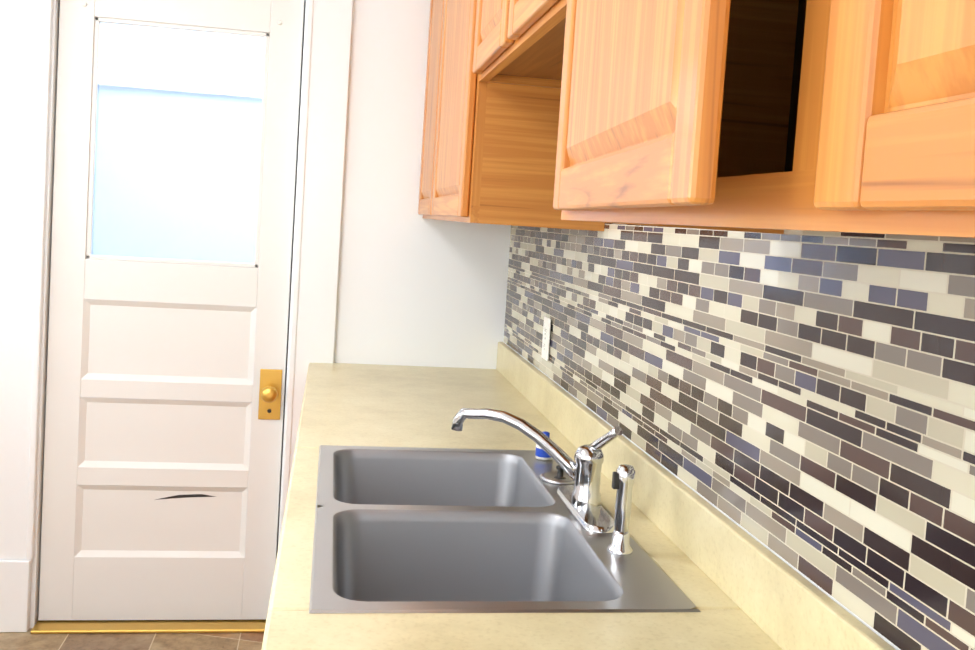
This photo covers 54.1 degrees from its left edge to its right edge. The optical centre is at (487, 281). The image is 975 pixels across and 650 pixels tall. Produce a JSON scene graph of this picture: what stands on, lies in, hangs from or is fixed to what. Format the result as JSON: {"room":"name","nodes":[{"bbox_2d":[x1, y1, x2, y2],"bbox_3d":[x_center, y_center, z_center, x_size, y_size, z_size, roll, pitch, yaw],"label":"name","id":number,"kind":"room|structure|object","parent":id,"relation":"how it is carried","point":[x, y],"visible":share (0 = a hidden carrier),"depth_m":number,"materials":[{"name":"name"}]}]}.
{"room":"kitchen","nodes":[
{"label":"kitchen","id":0,"kind":"room"},
{"bbox_2d":[0,628,263,649],"bbox_3d":[-0.969,1.360,0.813,2.940,0.100,4.720,3,4,-9],"label":"floor","id":1,"kind":"structure","parent":0,"point":[27,640],"depth_m":3.06,"materials":[{"name":"tile"}]},
{"bbox_2d":[261,342,895,649],"bbox_3d":[-0.025,0.778,1.565,0.654,1.084,3.448,3,4,-9],"label":"countertop","id":2,"kind":"structure","parent":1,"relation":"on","point":[513,500],"depth_m":1.64,"materials":[{"name":"beige laminate"}]},
{"bbox_2d":[308,445,701,649],"bbox_3d":[-0.042,0.478,1.678,0.521,0.216,0.866,3,4,-9],"label":"sink","id":3,"kind":"object","parent":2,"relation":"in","point":[394,531],"depth_m":1.65,"materials":[{"name":"silver metal"}]},
{"bbox_2d":[451,408,622,533],"bbox_3d":[0.080,0.317,1.705,0.263,0.170,0.288,3,4,-9],"label":"faucet","id":4,"kind":"object","parent":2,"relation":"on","point":[576,505],"depth_m":1.68,"materials":[{"name":"silver metal"}]},
{"bbox_2d":[535,431,553,460],"bbox_3d":[0.124,0.353,2.056,0.039,0.060,0.039,3,4,-9],"label":"soap bottle","id":5,"kind":"object","parent":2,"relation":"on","point":[540,455],"depth_m":2.04,"materials":[{"name":"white plastic"}]},
{"bbox_2d":[0,0,510,368],"bbox_3d":[-1.272,-0.047,3.117,2.700,2.370,0.120,3,4,-9],"label":"wall","id":6,"kind":"structure","parent":0,"point":[415,288],"depth_m":3.20,"materials":[{"name":"white paint"}]},
{"bbox_2d":[38,0,304,619],"bbox_3d":[-1.033,0.096,3.112,0.753,2.084,0.111,3,4,-9],"label":"entry door","id":7,"kind":"structure","parent":6,"relation":"in","point":[140,540],"depth_m":3.15,"materials":[{"name":"white paint"}]},
{"bbox_2d":[0,0,352,633],"bbox_3d":[-1.030,-0.015,3.130,1.111,2.335,0.156,3,4,-9],"label":"door frame","id":8,"kind":"structure","parent":6,"relation":"attached to","point":[29,58],"depth_m":3.06,"materials":[{"name":"white paint"}]},
{"bbox_2d":[504,223,974,649],"bbox_3d":[0.489,0.201,1.021,0.121,2.370,4.840,3,4,-9],"label":"wall","id":9,"kind":"structure","parent":0,"point":[803,402],"depth_m":1.21,"materials":[{"name":"multicoloured tile"}]},
{"bbox_2d":[418,0,437,215],"bbox_3d":[-0.011,-0.624,2.965,0.322,0.881,0.490,3,4,-9],"label":"upper cabinet","id":10,"kind":"object","parent":9,"relation":"attached to","point":[433,3],"depth_m":3.06,"materials":[{"name":"brown wood"}]},
{"bbox_2d":[423,0,465,220],"bbox_3d":[0.074,-0.584,2.434,0.322,0.881,0.719,3,4,-9],"label":"upper cabinet","id":11,"kind":"object","parent":9,"relation":"attached to","point":[450,18],"depth_m":2.53,"materials":[{"name":"brown wood"}]},
{"bbox_2d":[454,0,497,223],"bbox_3d":[0.164,-0.542,1.870,0.322,0.881,0.428,3,4,-9],"label":"upper cabinet","id":12,"kind":"object","parent":9,"relation":"attached to","point":[481,15],"depth_m":2.08,"materials":[{"name":"brown wood"}]},
{"bbox_2d":[486,0,501,223],"bbox_3d":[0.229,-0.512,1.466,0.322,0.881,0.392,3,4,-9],"label":"upper cabinet","id":13,"kind":"object","parent":9,"relation":"attached to","point":[497,43],"depth_m":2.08,"materials":[{"name":"brown wood"}]},
{"bbox_2d":[541,316,550,360],"bbox_3d":[0.160,0.157,2.621,0.007,0.116,0.072,3,4,-9],"label":"outlet","id":14,"kind":"object","parent":9,"relation":"attached to","point":[546,337],"visible":1,"depth_m":2.61,"materials":[{"name":"white plastic"}]},
{"bbox_2d":[490,0,829,233],"bbox_3d":[0.292,-0.472,0.905,0.376,0.881,0.739,3,4,-9],"label":"upper cabinet","id":15,"kind":"object","parent":9,"relation":"attached to","point":[781,116],"depth_m":0.96,"materials":[{"name":"brown wood"}]},
{"bbox_2d":[810,0,974,237],"bbox_3d":[0.427,-0.421,0.231,0.322,0.881,0.794,3,4,-9],"label":"upper cabinet","id":16,"kind":"object","parent":9,"relation":"attached to","point":[895,155],"depth_m":0.48,"materials":[{"name":"brown wood"}]},
{"bbox_3d":[-1.153,1.144,4.164,3.400,0.080,1.730,3,4,-9],"label":"floor","id":17,"kind":"structure","parent":0,"visible":0},
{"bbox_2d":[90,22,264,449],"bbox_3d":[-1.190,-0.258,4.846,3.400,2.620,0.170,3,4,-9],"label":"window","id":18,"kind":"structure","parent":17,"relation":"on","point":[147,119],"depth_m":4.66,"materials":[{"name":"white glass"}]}
]}

